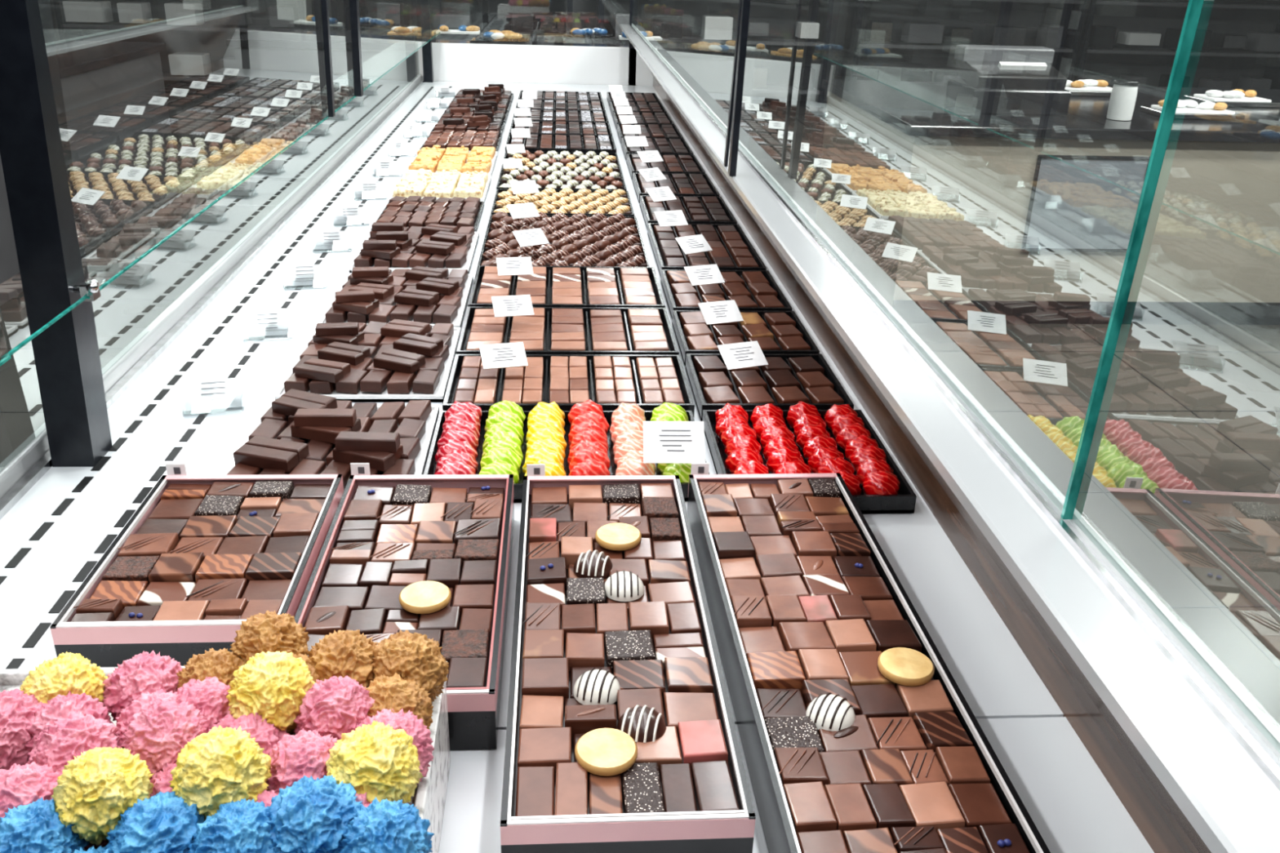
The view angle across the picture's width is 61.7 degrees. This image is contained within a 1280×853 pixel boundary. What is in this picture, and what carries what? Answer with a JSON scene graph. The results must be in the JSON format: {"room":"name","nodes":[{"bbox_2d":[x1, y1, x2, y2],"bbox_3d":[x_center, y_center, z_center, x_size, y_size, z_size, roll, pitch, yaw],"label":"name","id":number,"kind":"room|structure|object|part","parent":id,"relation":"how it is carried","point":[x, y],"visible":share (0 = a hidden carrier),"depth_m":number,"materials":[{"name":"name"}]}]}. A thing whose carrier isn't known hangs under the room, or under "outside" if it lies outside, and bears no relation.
{"room":"food shop","nodes":[
{"label":"food shop","id":0,"kind":"room"},
{"bbox_2d":[0,87,1279,731],"bbox_3d":[0.646,-0.498,4.772,14.000,0.101,14.000,0,24,-4],"label":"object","id":1,"kind":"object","parent":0,"point":[1181,477],"depth_m":3.88,"materials":[{"name":"glass"}]},
{"bbox_2d":[0,40,179,306],"bbox_3d":[-3.376,-1.235,4.906,1.460,0.904,3.060,0,24,-4],"label":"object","id":2,"kind":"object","parent":1,"relation":"on","point":[124,165],"depth_m":5.54,"materials":[{"name":"glass"}]},
{"bbox_2d":[53,0,315,81],"bbox_3d":[-4.261,-4.233,9.975,2.250,2.175,0.400,0,24,-4],"label":"wall shelf","id":3,"kind":"object","parent":1,"relation":"on","point":[72,15],"visible":0.6,"depth_m":10.05,"materials":[{"name":"black metal"}]},
{"bbox_2d":[330,0,572,35],"bbox_3d":[-1.768,-4.236,10.162,2.250,2.171,0.400,0,24,-4],"label":"wall shelf","id":4,"kind":"object","parent":1,"relation":"on","point":[491,21],"visible":0.43,"depth_m":10.21,"materials":[{"name":"black metal"}]},
{"bbox_2d":[226,25,760,195],"bbox_3d":[-0.857,-1.996,6.732,3.060,0.944,0.860,0,24,-4],"label":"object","id":5,"kind":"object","parent":1,"relation":"on","point":[281,73],"depth_m":6.30,"materials":[{"name":"glass"}]},
{"bbox_2d":[0,0,1279,852],"bbox_3d":[-0.234,-0.491,2.246,1.030,1.885,4.900,0,24,-4],"label":"display case","id":6,"kind":"object","parent":1,"relation":"on","point":[1114,729],"visible":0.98,"depth_m":1.01,"materials":[{"name":"white metal"}]},
{"bbox_3d":[-0.493,-0.200,0.315,0.017,0.761,1.005,0,24,-4],"label":"glass","id":7,"kind":"part","parent":6,"relation":"part of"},
{"bbox_2d":[165,463,186,475],"bbox_3d":[-0.451,0.062,1.053,0.018,0.060,0.006,0,24,-4],"label":"tag","id":8,"kind":"object","parent":6,"relation":"on","point":[171,468],"visible":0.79,"depth_m":1.04,"materials":[{"name":"paper"}]},
{"bbox_2d":[49,474,343,666],"bbox_3d":[-0.367,0.121,0.935,0.170,0.050,0.252,0,24,-4],"label":"gift box","id":9,"kind":"object","parent":6,"relation":"on","point":[200,556],"visible":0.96,"depth_m":0.89,"materials":[{"name":"food"}]},
{"bbox_3d":[-0.729,-0.452,2.227,0.029,0.034,4.720,0,24,-4],"label":"rail","id":10,"kind":"part","parent":6,"relation":"part of","materials":[{"name":"metal"}]},
{"bbox_2d":[200,381,225,400],"bbox_3d":[-0.518,-0.035,1.303,0.070,0.028,0.055,-5,25,-15],"label":"acrylic sign holder","id":11,"kind":"object","parent":6,"relation":"on","point":[220,381],"visible":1,"depth_m":1.31,"materials":[{"name":"clear plastic"}]},
{"bbox_2d":[0,610,450,852],"bbox_3d":[-0.305,0.236,0.556,0.401,0.154,0.340,0,24,-4],"label":"platter","id":12,"kind":"object","parent":6,"relation":"on","point":[266,744],"visible":1,"depth_m":0.58,"materials":[{"name":"food"}]},
{"bbox_3d":[-0.660,-1.199,2.530,0.017,0.761,3.525,0,24,-4],"label":"glass","id":13,"kind":"part","parent":6,"relation":"part of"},
{"bbox_2d":[257,313,277,328],"bbox_3d":[-0.536,-0.144,1.544,0.070,0.028,0.055,-5,25,-15],"label":"acrylic sign holder","id":14,"kind":"object","parent":6,"relation":"on","point":[268,313],"visible":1,"depth_m":1.55,"materials":[{"name":"clear plastic"}]},
{"bbox_2d":[295,266,313,279],"bbox_3d":[-0.554,-0.247,1.771,0.070,0.028,0.055,-5,25,-15],"label":"acrylic sign holder","id":15,"kind":"object","parent":6,"relation":"on","point":[306,266],"visible":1,"depth_m":1.77,"materials":[{"name":"clear plastic"}]},
{"bbox_2d":[323,232,339,243],"bbox_3d":[-0.569,-0.341,1.980,0.070,0.028,0.055,-5,25,-15],"label":"acrylic sign holder","id":16,"kind":"object","parent":6,"relation":"on","point":[323,233],"visible":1,"depth_m":1.98,"materials":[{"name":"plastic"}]},
{"bbox_2d":[225,388,439,491],"bbox_3d":[-0.339,0.009,1.192,0.204,0.048,0.237,0,24,-4],"label":"tray","id":17,"kind":"object","parent":6,"relation":"on","point":[301,432],"visible":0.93,"depth_m":1.18,"materials":[{"name":"food"}]},
{"bbox_2d":[343,208,358,217],"bbox_3d":[-0.583,-0.423,2.162,0.070,0.028,0.055,-5,25,-15],"label":"acrylic sign holder","id":18,"kind":"object","parent":6,"relation":"on","point":[344,208],"visible":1,"depth_m":2.17,"materials":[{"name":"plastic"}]},
{"bbox_2d":[350,462,369,475],"bbox_3d":[-0.276,0.063,1.065,0.018,0.060,0.006,0,24,-4],"label":"tag","id":19,"kind":"object","parent":6,"relation":"on","point":[357,468],"visible":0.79,"depth_m":1.05,"materials":[{"name":"paper"}]},
{"bbox_2d":[274,319,460,402],"bbox_3d":[-0.358,-0.105,1.447,0.206,0.044,0.263,0,24,-4],"label":"tray","id":20,"kind":"object","parent":6,"relation":"on","point":[397,360],"visible":1,"depth_m":1.40,"materials":[{"name":"food"}]},
{"bbox_2d":[362,183,376,192],"bbox_3d":[-0.600,-0.521,2.381,0.070,0.028,0.055,-5,25,-15],"label":"acrylic sign holder","id":21,"kind":"object","parent":6,"relation":"on","point":[372,184],"visible":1,"depth_m":2.38,"materials":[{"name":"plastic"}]},
{"bbox_2d":[380,162,392,170],"bbox_3d":[-0.617,-0.628,2.617,0.070,0.028,0.055,-5,25,-15],"label":"acrylic sign holder","id":22,"kind":"object","parent":6,"relation":"on","point":[380,162],"visible":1,"depth_m":2.62,"materials":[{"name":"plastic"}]},
{"bbox_2d":[319,266,473,327],"bbox_3d":[-0.379,-0.219,1.698,0.206,0.045,0.270,0,24,-4],"label":"tray","id":23,"kind":"object","parent":6,"relation":"on","point":[431,295],"visible":0.97,"depth_m":1.65,"materials":[{"name":"food"}]},
{"bbox_2d":[395,143,407,151],"bbox_3d":[-0.636,-0.739,2.863,0.070,0.028,0.055,-5,25,-15],"label":"acrylic sign holder","id":24,"kind":"object","parent":6,"relation":"on","point":[396,144],"visible":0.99,"depth_m":2.86,"materials":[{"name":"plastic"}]},
{"bbox_2d":[294,474,514,750],"bbox_3d":[-0.193,0.139,0.907,0.158,0.052,0.338,0,24,-4],"label":"gift box","id":25,"kind":"object","parent":6,"relation":"on","point":[431,555],"visible":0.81,"depth_m":0.89,"materials":[{"name":"food"}]},
{"bbox_2d":[349,222,479,273],"bbox_3d":[-0.408,-0.341,1.968,0.204,0.045,0.265,0,24,-4],"label":"tray","id":26,"kind":"object","parent":6,"relation":"on","point":[393,246],"visible":1,"depth_m":1.91,"materials":[{"name":"food"}]},
{"bbox_2d":[422,113,431,117],"bbox_3d":[-0.677,-0.985,3.408,0.070,0.028,0.055,-5,25,-15],"label":"acrylic sign holder","id":27,"kind":"object","parent":6,"relation":"on","point":[422,113],"visible":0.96,"depth_m":3.41,"materials":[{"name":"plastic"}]},
{"bbox_2d":[370,195,484,231],"bbox_3d":[-0.433,-0.442,2.220,0.203,0.023,0.260,0,24,-4],"label":"tray","id":28,"kind":"object","parent":6,"relation":"on","point":[411,211],"visible":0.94,"depth_m":2.20,"materials":[{"name":"food"}]},
{"bbox_2d":[389,168,491,202],"bbox_3d":[-0.455,-0.559,2.474,0.206,0.027,0.260,0,24,-4],"label":"tray","id":29,"kind":"object","parent":6,"relation":"on","point":[451,184],"visible":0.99,"depth_m":2.44,"materials":[{"name":"food"}]},
{"bbox_2d":[405,145,497,175],"bbox_3d":[-0.478,-0.684,2.751,0.206,0.028,0.310,0,24,-4],"label":"tray","id":30,"kind":"object","parent":6,"relation":"on","point":[478,159],"visible":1,"depth_m":2.72,"materials":[{"name":"food"}]},
{"bbox_2d":[419,129,502,152],"bbox_3d":[-0.502,-0.809,3.033,0.208,0.023,0.270,0,24,-4],"label":"tray","id":31,"kind":"object","parent":6,"relation":"on","point":[469,139],"visible":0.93,"depth_m":3.01,"materials":[{"name":"food"}]},
{"bbox_2d":[431,111,505,134],"bbox_3d":[-0.522,-0.929,3.269,0.208,0.048,0.220,0,24,-4],"label":"tray","id":32,"kind":"object","parent":6,"relation":"on","point":[481,121],"visible":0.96,"depth_m":3.22,"materials":[{"name":"food"}]},
{"bbox_2d":[439,101,508,123],"bbox_3d":[-0.539,-1.028,3.487,0.208,0.048,0.220,0,24,-4],"label":"tray","id":33,"kind":"object","parent":6,"relation":"on","point":[484,106],"visible":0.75,"depth_m":3.45,"materials":[{"name":"food"}]},
{"bbox_2d":[446,92,511,111],"bbox_3d":[-0.555,-1.126,3.706,0.208,0.048,0.220,0,24,-4],"label":"tray","id":34,"kind":"object","parent":6,"relation":"on","point":[471,102],"visible":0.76,"depth_m":3.67,"materials":[{"name":"food"}]},
{"bbox_2d":[452,84,513,102],"bbox_3d":[-0.572,-1.224,3.924,0.208,0.048,0.220,0,24,-4],"label":"tray","id":35,"kind":"object","parent":6,"relation":"on","point":[476,93],"visible":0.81,"depth_m":3.88,"materials":[{"name":"food"}]},
{"bbox_2d":[526,464,545,475],"bbox_3d":[-0.104,0.064,1.074,0.018,0.060,0.006,0,24,-4],"label":"tag","id":36,"kind":"object","parent":6,"relation":"on","point":[531,469],"visible":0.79,"depth_m":1.06,"materials":[{"name":"paper"}]},
{"bbox_2d":[518,90,602,101],"bbox_3d":[-0.290,-1.201,3.920,0.300,0.025,0.235,0,24,-4],"label":"tray","id":37,"kind":"object","parent":6,"relation":"on","point":[541,95],"visible":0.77,"depth_m":3.92,"materials":[{"name":"black plastic"}]},
{"bbox_2d":[523,84,537,92],"bbox_3d":[-0.394,-1.210,3.845,0.050,0.026,0.029,-1,24,-6],"label":"price card","id":38,"kind":"object","parent":37,"relation":"on","point":[526,87],"visible":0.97,"depth_m":3.84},
{"bbox_2d":[505,133,616,153],"bbox_3d":[-0.222,-0.791,3.010,0.300,0.025,0.235,0,24,-4],"label":"tray","id":39,"kind":"object","parent":6,"relation":"on","point":[543,142],"visible":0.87,"depth_m":3.00,"materials":[{"name":"food"}]},
{"bbox_2d":[511,128,530,137],"bbox_3d":[-0.326,-0.800,2.936,0.050,0.026,0.029,-3,25,-12],"label":"price card","id":40,"kind":"object","parent":39,"relation":"on","point":[516,133],"visible":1,"depth_m":2.93,"materials":[{"name":"paper"}]},
{"bbox_2d":[509,120,612,135],"bbox_3d":[-0.239,-0.893,3.238,0.300,0.025,0.235,0,24,-4],"label":"tray","id":41,"kind":"object","parent":6,"relation":"on","point":[538,126],"visible":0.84,"depth_m":3.23,"materials":[{"name":"food"}]},
{"bbox_2d":[513,108,531,116],"bbox_3d":[-0.362,-0.964,3.299,0.050,0.026,0.029,-4,25,-13],"label":"price card","id":42,"kind":"object","parent":41,"relation":"on","point":[517,112],"visible":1,"depth_m":3.30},
{"bbox_2d":[513,117,532,126],"bbox_3d":[-0.340,-0.882,3.118,0.050,0.026,0.029,-5,25,-14],"label":"price card","id":43,"kind":"object","parent":41,"relation":"on","point":[526,122],"visible":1,"depth_m":3.12,"materials":[{"name":"paper"}]},
{"bbox_2d":[512,109,608,122],"bbox_3d":[-0.256,-0.996,3.465,0.300,0.025,0.235,0,24,-4],"label":"tray","id":44,"kind":"object","parent":6,"relation":"on","point":[536,114],"visible":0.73,"depth_m":3.46,"materials":[{"name":"food"}]},
{"bbox_2d":[517,99,533,107],"bbox_3d":[-0.371,-1.046,3.481,0.050,0.026,0.029,-2,24,-8],"label":"price card","id":45,"kind":"object","parent":44,"relation":"on","point":[521,103],"visible":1,"depth_m":3.48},
{"bbox_2d":[515,99,605,111],"bbox_3d":[-0.273,-1.099,3.692,0.300,0.025,0.235,0,24,-4],"label":"tray","id":46,"kind":"object","parent":6,"relation":"on","point":[544,104],"visible":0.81,"depth_m":3.69,"materials":[{"name":"food"}]},
{"bbox_2d":[522,92,537,99],"bbox_3d":[-0.377,-1.128,3.663,0.050,0.026,0.029,0,24,-5],"label":"price card","id":47,"kind":"object","parent":46,"relation":"on","point":[531,95],"visible":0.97,"depth_m":3.66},
{"bbox_2d":[496,150,626,191],"bbox_3d":[-0.195,-0.638,2.672,0.298,0.024,0.470,0,24,-4],"label":"tray","id":48,"kind":"object","parent":6,"relation":"on","point":[578,170],"visible":0.84,"depth_m":2.66,"materials":[{"name":"food"}]},
{"bbox_2d":[502,158,523,168],"bbox_3d":[-0.299,-0.614,2.516,0.045,0.025,0.026,-5,25,-15],"label":"price card","id":49,"kind":"object","parent":48,"relation":"on","point":[507,163],"visible":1,"depth_m":2.51,"materials":[{"name":"paper"}]},
{"bbox_2d":[506,144,525,153],"bbox_3d":[-0.313,-0.696,2.698,0.045,0.025,0.026,-5,25,-15],"label":"price card","id":50,"kind":"object","parent":48,"relation":"on","point":[511,148],"visible":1,"depth_m":2.69,"materials":[{"name":"paper"}]},
{"bbox_2d":[490,187,634,216],"bbox_3d":[-0.168,-0.487,2.338,0.298,0.024,0.235,0,24,-4],"label":"tray","id":51,"kind":"object","parent":6,"relation":"on","point":[568,202],"visible":0.8,"depth_m":2.34,"materials":[{"name":"food"}]},
{"bbox_2d":[509,180,538,194],"bbox_3d":[-0.246,-0.506,2.282,0.056,0.027,0.033,-8,26,-20],"label":"price card","id":52,"kind":"object","parent":51,"relation":"on","point":[526,186],"visible":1,"depth_m":2.28,"materials":[{"name":"paper"}]},
{"bbox_2d":[477,211,649,266],"bbox_3d":[-0.145,-0.354,2.040,0.300,0.027,0.390,0,24,-4],"label":"tray","id":53,"kind":"object","parent":6,"relation":"on","point":[580,239],"visible":0.87,"depth_m":2.01,"materials":[{"name":"food"}]},
{"bbox_2d":[506,202,539,218],"bbox_3d":[-0.227,-0.416,2.082,0.056,0.027,0.033,-12,27,-28],"label":"price card","id":54,"kind":"object","parent":53,"relation":"on","point":[521,211],"visible":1,"depth_m":2.08,"materials":[{"name":"paper"}]},
{"bbox_2d":[512,228,549,247],"bbox_3d":[-0.193,-0.331,1.896,0.056,0.027,0.033,-13,28,-30],"label":"price card","id":55,"kind":"object","parent":53,"relation":"on","point":[534,237],"visible":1,"depth_m":1.89,"materials":[{"name":"paper"}]},
{"bbox_2d":[423,400,709,502],"bbox_3d":[-0.081,0.021,1.193,0.300,0.047,0.193,0,24,-4],"label":"tray","id":56,"kind":"object","parent":6,"relation":"on","point":[586,439],"visible":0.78,"depth_m":1.18,"materials":[{"name":"food"}]},
{"bbox_2d":[643,421,705,463],"bbox_3d":[0.035,0.016,1.115,0.064,0.034,0.034,0,24,-3],"label":"price card","id":57,"kind":"object","parent":56,"relation":"on","point":[664,442],"visible":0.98,"depth_m":1.11,"materials":[{"name":"paper"}]},
{"bbox_2d":[467,265,665,307],"bbox_3d":[-0.119,-0.222,1.750,0.303,0.025,0.218,0,24,-4],"label":"tray","id":58,"kind":"object","parent":6,"relation":"on","point":[593,286],"visible":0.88,"depth_m":1.74,"materials":[{"name":"black plastic"}]},
{"bbox_2d":[496,257,533,275],"bbox_3d":[-0.202,-0.255,1.725,0.056,0.027,0.033,-4,25,-12],"label":"price card","id":59,"kind":"object","parent":58,"relation":"on","point":[508,266],"visible":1,"depth_m":1.72,"materials":[{"name":"paper"}]},
{"bbox_2d":[456,306,679,355],"bbox_3d":[-0.104,-0.133,1.552,0.303,0.025,0.197,0,24,-4],"label":"tray","id":60,"kind":"object","parent":6,"relation":"on","point":[550,330],"visible":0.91,"depth_m":1.54,"materials":[{"name":"black plastic"}]},
{"bbox_2d":[491,294,533,317],"bbox_3d":[-0.183,-0.170,1.537,0.056,0.027,0.033,-5,25,-15],"label":"price card","id":61,"kind":"object","parent":60,"relation":"on","point":[508,305],"visible":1,"depth_m":1.53,"materials":[{"name":"paper"}]},
{"bbox_2d":[442,354,694,417],"bbox_3d":[-0.091,-0.053,1.374,0.303,0.025,0.175,0,24,-4],"label":"tray","id":62,"kind":"object","parent":6,"relation":"on","point":[648,382],"visible":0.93,"depth_m":1.36,"materials":[{"name":"black plastic"}]},
{"bbox_2d":[479,342,528,369],"bbox_3d":[-0.172,-0.087,1.352,0.056,0.027,0.033,-5,25,-16],"label":"price card","id":63,"kind":"object","parent":62,"relation":"on","point":[504,355],"visible":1,"depth_m":1.35,"materials":[{"name":"paper"}]},
{"bbox_2d":[613,98,629,106],"bbox_3d":[-0.062,-1.075,3.568,0.050,0.026,0.029,-5,25,-15],"label":"price card","id":64,"kind":"object","parent":6,"relation":"in","point":[618,102],"visible":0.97,"depth_m":3.57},
{"bbox_2d":[500,475,755,852],"bbox_3d":[-0.023,0.162,0.860,0.154,0.057,0.458,0,24,-4],"label":"gift box","id":65,"kind":"object","parent":6,"relation":"on","point":[621,735],"visible":1,"depth_m":0.76,"materials":[{"name":"food"}]},
{"bbox_2d":[606,92,660,106],"bbox_3d":[-0.026,-1.203,3.942,0.182,0.025,0.240,0,24,-4],"label":"tray","id":66,"kind":"object","parent":6,"relation":"on","point":[631,96],"visible":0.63,"depth_m":3.93,"materials":[{"name":"black plastic"}]},
{"bbox_2d":[608,84,622,91],"bbox_3d":[-0.088,-1.231,3.914,0.050,0.026,0.029,-3,25,-11],"label":"price card","id":67,"kind":"object","parent":66,"relation":"on","point":[611,87],"visible":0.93,"depth_m":3.91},
{"bbox_2d":[609,101,666,117],"bbox_3d":[-0.009,-1.096,3.705,0.182,0.025,0.240,0,24,-4],"label":"tray","id":68,"kind":"object","parent":6,"relation":"on","point":[637,107],"visible":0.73,"depth_m":3.70,"materials":[{"name":"food"}]},
{"bbox_2d":[610,91,626,98],"bbox_3d":[-0.075,-1.153,3.741,0.050,0.026,0.029,-4,25,-13],"label":"price card","id":69,"kind":"object","parent":68,"relation":"on","point":[615,95],"visible":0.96,"depth_m":3.74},
{"bbox_2d":[613,111,674,129],"bbox_3d":[0.009,-0.990,3.469,0.182,0.025,0.240,0,24,-4],"label":"tray","id":70,"kind":"object","parent":6,"relation":"on","point":[660,118],"visible":0.62,"depth_m":3.46,"materials":[{"name":"food"}]},
{"bbox_2d":[615,106,632,114],"bbox_3d":[-0.049,-0.997,3.395,0.050,0.026,0.029,-4,25,-13],"label":"price card","id":71,"kind":"object","parent":70,"relation":"on","point":[620,110],"visible":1,"depth_m":3.39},
{"bbox_2d":[617,124,683,143],"bbox_3d":[0.027,-0.883,3.232,0.182,0.025,0.240,0,24,-4],"label":"tray","id":72,"kind":"object","parent":6,"relation":"on","point":[649,131],"visible":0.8,"depth_m":3.22,"materials":[{"name":"food"}]},
{"bbox_2d":[618,115,637,124],"bbox_3d":[-0.036,-0.919,3.222,0.050,0.026,0.029,-8,26,-20],"label":"price card","id":73,"kind":"object","parent":72,"relation":"on","point":[630,119],"visible":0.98,"depth_m":3.22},
{"bbox_2d":[621,137,693,159],"bbox_3d":[0.045,-0.776,2.996,0.182,0.025,0.240,0,24,-4],"label":"tray","id":74,"kind":"object","parent":6,"relation":"on","point":[664,146],"visible":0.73,"depth_m":2.97,"materials":[{"name":"food"}]},
{"bbox_2d":[622,124,640,133],"bbox_3d":[-0.023,-0.841,3.050,0.050,0.026,0.029,-1,24,-7],"label":"price card","id":75,"kind":"object","parent":74,"relation":"on","point":[627,129],"visible":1,"depth_m":3.05,"materials":[{"name":"paper"}]},
{"bbox_2d":[624,136,648,146],"bbox_3d":[-0.010,-0.759,2.868,0.058,0.028,0.035,-5,25,-15],"label":"price card","id":76,"kind":"object","parent":74,"relation":"on","point":[631,141],"visible":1,"depth_m":2.87,"materials":[{"name":"paper"}]},
{"bbox_2d":[626,153,705,180],"bbox_3d":[0.063,-0.669,2.760,0.182,0.025,0.240,0,24,-4],"label":"tray","id":77,"kind":"object","parent":6,"relation":"on","point":[672,163],"visible":0.72,"depth_m":2.73,"materials":[{"name":"food"}]},
{"bbox_2d":[636,150,663,163],"bbox_3d":[0.025,-0.669,2.669,0.058,0.028,0.035,-10,27,-25],"label":"price card","id":78,"kind":"object","parent":77,"relation":"on","point":[654,156],"visible":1,"depth_m":2.67,"materials":[{"name":"paper"}]},
{"bbox_2d":[632,173,719,203],"bbox_3d":[0.081,-0.563,2.523,0.182,0.025,0.240,0,24,-4],"label":"tray","id":79,"kind":"object","parent":6,"relation":"on","point":[681,184],"visible":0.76,"depth_m":2.51,"materials":[{"name":"food"}]},
{"bbox_2d":[637,167,666,182],"bbox_3d":[0.028,-0.575,2.459,0.058,0.028,0.035,-17,30,-35],"label":"price card","id":80,"kind":"object","parent":79,"relation":"on","point":[655,174],"visible":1,"depth_m":2.46,"materials":[{"name":"paper"}]},
{"bbox_2d":[640,195,737,229],"bbox_3d":[0.099,-0.456,2.287,0.182,0.025,0.240,0,24,-4],"label":"tray","id":81,"kind":"object","parent":6,"relation":"on","point":[695,209],"visible":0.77,"depth_m":2.28,"materials":[{"name":"food"}]},
{"bbox_2d":[645,186,676,202],"bbox_3d":[0.045,-0.489,2.268,0.058,0.028,0.035,-13,28,-30],"label":"price card","id":82,"kind":"object","parent":81,"relation":"on","point":[660,193],"visible":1,"depth_m":2.27,"materials":[{"name":"paper"}]},
{"bbox_2d":[690,462,709,475],"bbox_3d":[0.059,0.063,1.087,0.018,0.060,0.006,0,24,-4],"label":"tag","id":83,"kind":"object","parent":6,"relation":"on","point":[696,468],"visible":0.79,"depth_m":1.07,"materials":[{"name":"paper"}]},
{"bbox_2d":[647,222,766,278],"bbox_3d":[0.118,-0.333,2.014,0.184,0.025,0.320,0,24,-4],"label":"tray","id":84,"kind":"object","parent":6,"relation":"on","point":[732,250],"visible":0.78,"depth_m":1.98,"materials":[{"name":"food"}]},
{"bbox_2d":[653,209,688,226],"bbox_3d":[0.060,-0.399,2.068,0.058,0.028,0.035,-8,26,-20],"label":"price card","id":85,"kind":"object","parent":84,"relation":"on","point":[668,218],"visible":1,"depth_m":2.07,"materials":[{"name":"paper"}]},
{"bbox_2d":[675,234,712,254],"bbox_3d":[0.095,-0.319,1.893,0.058,0.028,0.035,-13,28,-30],"label":"price card","id":86,"kind":"object","parent":84,"relation":"on","point":[695,243],"visible":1,"depth_m":1.89,"materials":[{"name":"paper"}]},
{"bbox_2d":[661,269,792,319],"bbox_3d":[0.136,-0.218,1.758,0.186,0.025,0.213,0,24,-4],"label":"tray","id":87,"kind":"object","parent":6,"relation":"on","point":[751,290],"visible":0.66,"depth_m":1.74,"materials":[{"name":"black plastic"}]},
{"bbox_2d":[684,264,724,285],"bbox_3d":[0.103,-0.240,1.718,0.058,0.028,0.035,-8,26,-21],"label":"price card","id":88,"kind":"object","parent":87,"relation":"on","point":[707,274],"visible":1,"depth_m":1.72,"materials":[{"name":"paper"}]},
{"bbox_2d":[671,310,819,365],"bbox_3d":[0.150,-0.132,1.568,0.188,0.025,0.180,0,24,-4],"label":"tray","id":89,"kind":"object","parent":6,"relation":"on","point":[775,331],"visible":0.76,"depth_m":1.55,"materials":[{"name":"black plastic"}]},
{"bbox_2d":[697,299,743,324],"bbox_3d":[0.116,-0.162,1.544,0.058,0.028,0.035,-8,26,-20],"label":"price card","id":90,"kind":"object","parent":89,"relation":"on","point":[726,311],"visible":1,"depth_m":1.54,"materials":[{"name":"paper"}]},
{"bbox_2d":[685,353,853,421],"bbox_3d":[0.163,-0.054,1.395,0.188,0.025,0.180,0,24,-4],"label":"tray","id":91,"kind":"object","parent":6,"relation":"on","point":[787,380],"visible":0.84,"depth_m":1.38,"materials":[{"name":"black plastic"}]},
{"bbox_2d":[716,340,768,369],"bbox_3d":[0.132,-0.089,1.384,0.058,0.028,0.035,-8,26,-21],"label":"price card","id":92,"kind":"object","parent":91,"relation":"on","point":[744,354],"visible":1,"depth_m":1.38,"materials":[{"name":"paper"}]},
{"bbox_2d":[702,400,916,513],"bbox_3d":[0.180,0.028,1.200,0.194,0.041,0.225,0,24,-4],"label":"tray","id":93,"kind":"object","parent":6,"relation":"on","point":[767,438],"visible":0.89,"depth_m":1.19,"materials":[{"name":"food"}]},
{"bbox_2d":[687,473,1050,852],"bbox_3d":[0.146,0.180,0.833,0.153,0.057,0.548,0,24,-5],"label":"gift box","id":94,"kind":"object","parent":6,"relation":"on","point":[857,735],"visible":1,"depth_m":0.77,"materials":[{"name":"food"}]},
{"bbox_3d":[0.155,-0.549,2.271,0.160,0.272,4.760,0,24,-4],"label":"rail","id":95,"kind":"part","parent":6,"relation":"part of","materials":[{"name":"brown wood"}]},
{"bbox_3d":[0.125,-1.109,2.324,0.027,0.712,4.082,0,24,-4],"label":"glass","id":96,"kind":"part","parent":6,"relation":"part of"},
{"bbox_2d":[597,0,833,108],"bbox_3d":[0.725,-4.245,10.346,2.250,2.179,0.400,0,24,-4],"label":"wall shelf","id":97,"kind":"object","parent":1,"relation":"on","point":[806,79],"visible":0.56,"depth_m":10.45,"materials":[{"name":"black metal"}]},
{"bbox_2d":[840,0,1086,82],"bbox_3d":[3.218,-4.246,10.533,2.250,2.171,0.400,0,24,-4],"label":"wall shelf","id":98,"kind":"object","parent":1,"relation":"on","point":[1064,38],"visible":0.71,"depth_m":10.61,"materials":[{"name":"black metal"}]},
{"bbox_2d":[815,79,1279,324],"bbox_3d":[3.218,-1.127,5.232,4.460,0.820,1.560,0,24,-4],"label":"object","id":99,"kind":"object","parent":1,"relation":"on","point":[951,214],"depth_m":4.48,"materials":[{"name":"glass"}]},
{"bbox_2d":[945,44,1071,115],"bbox_3d":[1.605,-1.512,4.662,0.420,0.250,0.340,0,24,-4],"label":"cash register","id":100,"kind":"object","parent":99,"relation":"on","point":[997,79],"visible":1,"depth_m":4.55,"materials":[{"name":"metal"}]},
{"bbox_2d":[1064,79,1112,96],"bbox_3d":[2.206,-1.695,5.340,0.340,0.060,0.240,0,24,-4],"label":"platter","id":101,"kind":"object","parent":99,"relation":"on","point":[1087,86],"visible":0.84,"depth_m":5.27,"materials":[{"name":"ceramic"}]},
{"bbox_2d":[1106,79,1140,120],"bbox_3d":[2.020,-1.366,4.484,0.106,0.155,0.106,0,24,-4],"label":"paper cup","id":102,"kind":"object","parent":99,"relation":"on","point":[1124,91],"visible":1,"depth_m":4.45,"materials":[{"name":"white paper"}]},
{"bbox_2d":[1140,99,1244,119],"bbox_3d":[2.407,-1.387,4.669,0.340,0.060,0.240,0,24,-4],"label":"platter","id":103,"kind":"object","parent":99,"relation":"on","point":[1187,108],"visible":0.86,"depth_m":4.61,"materials":[{"name":"ceramic"}]},
{"bbox_2d":[1183,88,1279,107],"bbox_3d":[2.825,-1.573,5.112,0.340,0.060,0.240,0,24,-4],"label":"platter","id":104,"kind":"object","parent":99,"relation":"on","point":[1237,97],"visible":0.99,"depth_m":5.05,"materials":[{"name":"ceramic"}]},
{"bbox_2d":[1071,0,1279,89],"bbox_3d":[5.511,-4.246,10.706,2.250,2.160,0.400,0,24,-4],"label":"wall shelf","id":105,"kind":"object","parent":1,"relation":"on","point":[1093,38],"visible":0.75,"depth_m":10.77,"materials":[{"name":"black metal"}]},
{"bbox_2d":[49,0,1279,101],"bbox_3d":[0.211,-4.782,10.504,14.000,3.000,0.100,0,24,-4],"label":"wall","id":106,"kind":"structure","parent":0,"point":[782,16],"depth_m":10.91,"materials":[{"name":"paint"}]}
]}

